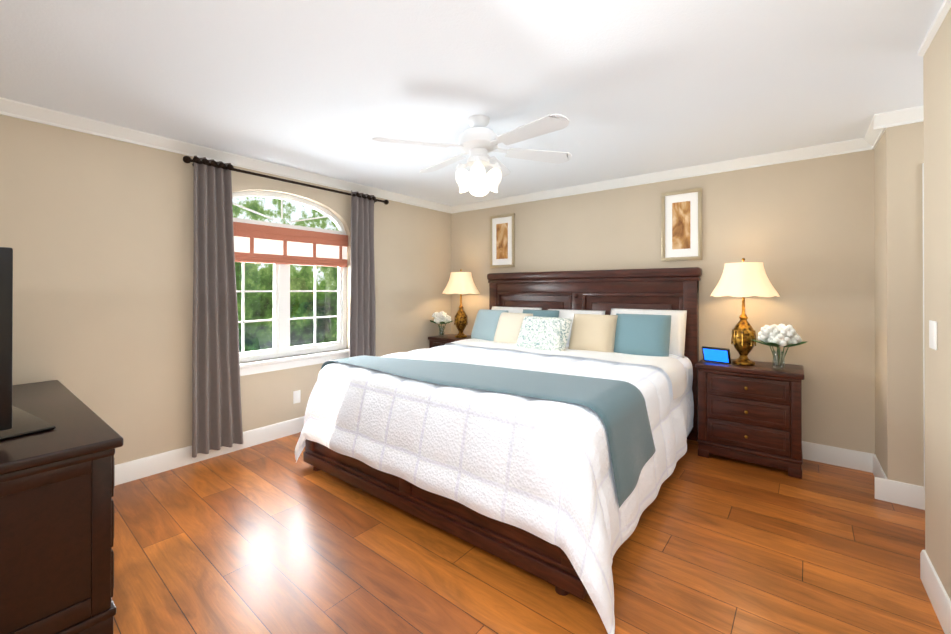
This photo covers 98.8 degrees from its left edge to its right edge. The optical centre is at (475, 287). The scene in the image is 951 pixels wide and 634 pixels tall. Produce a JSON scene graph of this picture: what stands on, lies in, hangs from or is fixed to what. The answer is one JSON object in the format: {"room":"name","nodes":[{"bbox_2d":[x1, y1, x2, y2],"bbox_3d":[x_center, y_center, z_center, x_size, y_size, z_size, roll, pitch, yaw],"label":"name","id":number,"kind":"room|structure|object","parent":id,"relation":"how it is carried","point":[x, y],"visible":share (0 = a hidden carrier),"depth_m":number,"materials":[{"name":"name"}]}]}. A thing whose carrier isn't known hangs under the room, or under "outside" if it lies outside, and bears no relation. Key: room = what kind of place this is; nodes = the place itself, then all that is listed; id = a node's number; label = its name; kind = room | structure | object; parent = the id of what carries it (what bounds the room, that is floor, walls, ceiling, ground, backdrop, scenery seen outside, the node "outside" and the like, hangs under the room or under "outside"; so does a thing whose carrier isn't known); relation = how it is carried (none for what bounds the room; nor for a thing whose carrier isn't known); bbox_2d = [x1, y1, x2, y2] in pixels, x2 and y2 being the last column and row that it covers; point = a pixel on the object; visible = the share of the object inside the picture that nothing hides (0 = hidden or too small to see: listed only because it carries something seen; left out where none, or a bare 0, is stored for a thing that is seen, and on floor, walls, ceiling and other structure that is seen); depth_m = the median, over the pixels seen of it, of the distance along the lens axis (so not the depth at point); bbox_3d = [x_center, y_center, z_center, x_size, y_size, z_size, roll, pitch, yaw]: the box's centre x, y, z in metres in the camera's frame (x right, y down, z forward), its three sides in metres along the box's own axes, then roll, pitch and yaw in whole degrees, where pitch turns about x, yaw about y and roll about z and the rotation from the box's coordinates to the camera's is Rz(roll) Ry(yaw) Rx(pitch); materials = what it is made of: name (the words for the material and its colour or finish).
{"room":"bedroom","nodes":[
{"label":"bedroom","id":0,"kind":"room"},
{"bbox_2d":[0,114,450,464],"bbox_3d":[-2.067,0.128,3.406,0.150,2.440,5.750,0,0,38],"label":"wall","id":1,"kind":"structure","parent":0,"point":[97,234],"depth_m":2.86,"materials":[{"name":"paint"}]},
{"bbox_2d":[114,416,303,485],"bbox_3d":[-2.048,1.280,3.292,0.016,0.135,5.600,0,0,38],"label":"baseboard","id":2,"kind":"structure","parent":1,"relation":"attached to","point":[129,471],"depth_m":3.09,"materials":[{"name":"white wood"}]},
{"bbox_2d":[0,97,451,212],"bbox_3d":[-2.032,-1.051,3.287,0.058,0.082,5.600,0,0,38],"label":"crown molding","id":3,"kind":"structure","parent":1,"relation":"attached to","point":[11,108],"depth_m":3.05,"materials":[{"name":"white wood"}]},
{"bbox_2d":[183,156,388,457],"bbox_3d":[-1.588,0.139,3.777,0.148,2.251,1.931,0,0,38],"label":"curtains","id":4,"kind":"object","parent":1,"relation":"attached to","point":[216,410],"visible":0.94,"depth_m":3.21,"materials":[{"name":"grey fabric"}]},
{"bbox_2d":[232,191,348,375],"bbox_3d":[-1.762,-0.066,3.752,0.165,1.610,1.430,0,0,38],"label":"window","id":5,"kind":"structure","parent":1,"relation":"in","point":[282,349],"depth_m":3.78,"materials":[{"name":"white wood"}]},
{"bbox_2d":[233,222,347,266],"bbox_3d":[-1.756,-0.382,3.748,0.050,0.333,1.326,0,0,38],"label":"window blind","id":6,"kind":"object","parent":5,"relation":"attached to","point":[254,243],"visible":0.62,"depth_m":3.75,"materials":[{"name":"red fabric"}]},
{"bbox_2d":[293,390,300,403],"bbox_3d":[-1.663,1.017,3.792,0.006,0.115,0.070,0,0,38],"label":"electrical outlet plate","id":7,"kind":"object","parent":1,"relation":"attached to","point":[296,396],"visible":1,"depth_m":3.79,"materials":[{"name":"white plastic"}]},
{"bbox_2d":[0,0,943,205],"bbox_3d":[0.291,-1.149,1.597,6.600,0.100,6.200,0,0,38],"label":"ceiling","id":8,"kind":"structure","parent":0,"point":[333,88],"depth_m":2.11,"materials":[{"name":"white paint"}]},
{"bbox_2d":[372,114,571,196],"bbox_3d":[0.048,-0.844,2.674,1.318,0.501,1.190,0,0,38],"label":"ceiling fan","id":9,"kind":"object","parent":8,"relation":"hanging from","point":[478,141],"visible":1,"depth_m":2.59,"materials":[{"name":"white"}]},
{"bbox_2d":[868,105,923,135],"bbox_3d":[3.264,-1.056,2.026,1.845,0.082,0.058,0,0,38],"label":"crown molding","id":10,"kind":"structure","parent":8,"relation":"attached to","point":[880,123],"depth_m":2.53,"materials":[{"name":"white wood"}]},
{"bbox_2d":[111,432,944,633],"bbox_3d":[0.291,1.391,1.588,6.600,0.100,6.200,0,0,38],"label":"floor","id":11,"kind":"structure","parent":0,"point":[272,537],"depth_m":1.99,"materials":[{"name":"brown wood"}]},
{"bbox_2d":[0,380,123,633],"bbox_3d":[-2.149,0.957,1.837,1.612,0.770,0.572,0,0,38],"label":"dresser","id":12,"kind":"object","parent":11,"relation":"on","point":[56,530],"visible":1,"depth_m":1.46,"materials":[{"name":"brown wood"}]},
{"bbox_2d":[0,247,55,439],"bbox_3d":[-2.140,0.214,1.745,1.120,0.713,0.275,0,0,30],"label":"tv","id":13,"kind":"object","parent":12,"relation":"on","point":[15,421],"visible":1,"depth_m":1.45,"materials":[{"name":"black plastic"}]},
{"bbox_2d":[428,334,470,347],"bbox_3d":[-0.215,0.984,5.081,0.646,0.740,0.464,0,0,38],"label":"nightstand","id":14,"kind":"object","parent":11,"relation":"on","point":[435,341],"visible":0.15,"depth_m":5.02,"materials":[{"name":"brown wood"}]},
{"bbox_2d":[430,311,452,336],"bbox_3d":[-0.427,0.452,5.112,0.318,0.320,0.325,0,0,38],"label":"flowers","id":15,"kind":"object","parent":14,"relation":"on","point":[442,317],"visible":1,"depth_m":5.05,"materials":[{"name":"white plant"}]},
{"bbox_2d":[442,269,478,337],"bbox_3d":[-0.180,0.191,5.046,0.467,0.842,0.467,0,0,38],"label":"lamp","id":16,"kind":"object","parent":14,"relation":"on","point":[460,283],"visible":1,"depth_m":4.94,"materials":[{"name":"brown metal"}]},
{"bbox_2d":[295,267,701,633],"bbox_3d":[0.361,0.583,3.305,2.424,1.530,2.593,0,0,38],"label":"bed","id":17,"kind":"object","parent":11,"relation":"on","point":[543,425],"visible":1,"depth_m":2.39,"materials":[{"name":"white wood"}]},
{"bbox_2d":[321,355,655,507],"bbox_3d":[-0.080,0.791,2.760,2.277,0.476,0.789,0,0,38],"label":"throw","id":18,"kind":"object","parent":17,"relation":"on","point":[612,415],"depth_m":2.21,"materials":[{"name":"fabric"}]},
{"bbox_2d":[471,309,507,340],"bbox_3d":[0.154,0.427,4.501,0.424,0.366,0.280,0,0,38],"label":"pillow","id":19,"kind":"object","parent":17,"relation":"on","point":[487,322],"depth_m":4.41,"materials":[{"name":"teal fabric"}]},
{"bbox_2d":[494,312,532,343],"bbox_3d":[0.390,0.436,4.210,0.399,0.351,0.264,0,0,38],"label":"pillow","id":20,"kind":"object","parent":17,"relation":"on","point":[507,327],"depth_m":4.15,"materials":[{"name":"beige fabric"}]},
{"bbox_2d":[614,313,670,356],"bbox_3d":[1.423,0.418,3.502,0.464,0.374,0.270,0,0,38],"label":"pillow","id":21,"kind":"object","parent":17,"relation":"on","point":[634,334],"depth_m":3.42,"materials":[{"name":"teal fabric"}]},
{"bbox_2d":[695,359,803,478],"bbox_3d":[2.161,0.978,3.221,0.681,0.740,0.464,0,0,38],"label":"nightstand","id":22,"kind":"object","parent":11,"relation":"on","point":[751,414],"visible":0.98,"depth_m":3.05,"materials":[{"name":"brown wood"}]},
{"bbox_2d":[702,346,730,363],"bbox_3d":[1.965,0.542,3.304,0.117,0.123,0.200,0,0,-40],"label":"display","id":23,"kind":"object","parent":22,"relation":"on","point":[715,354],"visible":1,"depth_m":3.27,"materials":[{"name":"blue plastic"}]},
{"bbox_2d":[710,258,779,365],"bbox_3d":[2.131,0.184,3.237,0.467,0.842,0.467,0,0,38],"label":"lamp","id":24,"kind":"object","parent":22,"relation":"on","point":[743,279],"visible":1,"depth_m":3.16,"materials":[{"name":"brown metal"}]},
{"bbox_2d":[751,323,807,369],"bbox_3d":[2.253,0.434,3.027,0.339,0.341,0.347,0,0,38],"label":"flowers","id":25,"kind":"object","parent":22,"relation":"on","point":[779,335],"visible":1,"depth_m":2.98,"materials":[{"name":"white plant"}]},
{"bbox_2d":[871,472,923,509],"bbox_3d":[3.277,1.276,2.034,1.845,0.135,0.016,0,0,38],"label":"baseboard","id":26,"kind":"structure","parent":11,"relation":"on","point":[897,492],"depth_m":2.53,"materials":[{"name":"white wood"}]},
{"bbox_2d":[451,149,874,453],"bbox_3d":[1.278,0.132,4.343,4.265,2.440,0.150,0,0,38],"label":"wall","id":27,"kind":"structure","parent":0,"point":[802,231],"depth_m":3.34,"materials":[{"name":"paint"}]},
{"bbox_2d":[490,213,514,267],"bbox_3d":[0.324,-0.569,4.976,0.355,0.645,0.026,0,0,38],"label":"picture","id":28,"kind":"object","parent":27,"relation":"attached to","point":[502,241],"visible":0.98,"depth_m":4.97,"materials":[{"name":"beige"}]},
{"bbox_2d":[448,138,874,213],"bbox_3d":[1.297,-1.048,4.200,4.055,0.082,0.058,0,0,38],"label":"crown molding","id":29,"kind":"structure","parent":27,"relation":"attached to","point":[848,146],"depth_m":3.71,"materials":[{"name":"white wood"}]},
{"bbox_2d":[661,188,701,260],"bbox_3d":[1.893,-0.573,3.748,0.340,0.645,0.026,0,0,38],"label":"picture","id":30,"kind":"object","parent":27,"relation":"attached to","point":[681,225],"visible":1,"depth_m":3.75,"materials":[{"name":"beige"}]},
{"bbox_2d":[802,441,869,471],"bbox_3d":[1.299,1.284,4.218,4.085,0.135,0.016,0,0,38],"label":"baseboard","id":31,"kind":"structure","parent":27,"relation":"attached to","point":[858,460],"depth_m":3.08,"materials":[{"name":"white wood"}]},
{"bbox_2d":[860,131,883,150],"bbox_3d":[2.719,-1.053,2.775,0.058,0.082,0.390,0,0,38],"label":"crown molding","id":32,"kind":"structure","parent":27,"relation":"attached to","point":[868,142],"depth_m":2.92,"materials":[{"name":"white wood"}]},
{"bbox_2d":[870,453,885,475],"bbox_3d":[2.754,1.278,2.777,0.016,0.135,0.450,0,0,38],"label":"baseboard","id":33,"kind":"structure","parent":27,"relation":"attached to","point":[875,466],"depth_m":2.87,"materials":[{"name":"white wood"}]},
{"bbox_2d":[874,121,923,486],"bbox_3d":[3.566,0.124,2.236,1.935,2.440,0.650,0,0,38],"label":"wall jog","id":34,"kind":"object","parent":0,"point":[898,206],"visible":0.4,"depth_m":2.54,"materials":[{"name":"paint"}]},
{"bbox_2d":[922,163,924,509],"bbox_3d":[3.074,0.294,2.195,0.900,2.100,0.020,0,0,38],"label":"door frame","id":35,"kind":"structure","parent":34,"relation":"attached to","point":[923,338],"depth_m":2.47,"materials":[{"name":"white"}]},
{"bbox_2d":[923,8,950,599],"bbox_3d":[0.827,0.116,0.169,0.150,2.440,4.220,0,0,38],"label":"wall","id":36,"kind":"structure","parent":0,"point":[937,167],"depth_m":1.69,"materials":[{"name":"paint"}]},
{"bbox_2d":[929,320,936,349],"bbox_3d":[1.961,0.202,1.745,0.006,0.120,0.100,0,0,38],"label":"switch plate","id":37,"kind":"object","parent":36,"relation":"attached to","point":[932,334],"visible":0.98,"depth_m":1.73,"materials":[{"name":"white plastic"}]},
{"bbox_2d":[918,0,950,56],"bbox_3d":[0.761,-1.089,0.225,0.018,0.030,4.220,0,0,38],"label":"crown molding","id":38,"kind":"structure","parent":36,"relation":"attached to","point":[946,5],"depth_m":1.68,"materials":[{"name":"white wood"}]},
{"bbox_2d":[920,550,950,633],"bbox_3d":[0.767,1.269,0.222,0.016,0.135,4.236,0,0,38],"label":"baseboard","id":39,"kind":"structure","parent":36,"relation":"attached to","point":[937,594],"depth_m":1.68,"materials":[{"name":"white wood"}]},
{"label":"outside","id":40,"kind":"structure","parent":0,"visible":0},
{"bbox_2d":[232,197,338,351],"bbox_3d":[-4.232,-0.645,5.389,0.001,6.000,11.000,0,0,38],"label":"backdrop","id":41,"kind":"structure","parent":40,"point":[256,306],"depth_m":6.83,"materials":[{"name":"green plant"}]}
]}

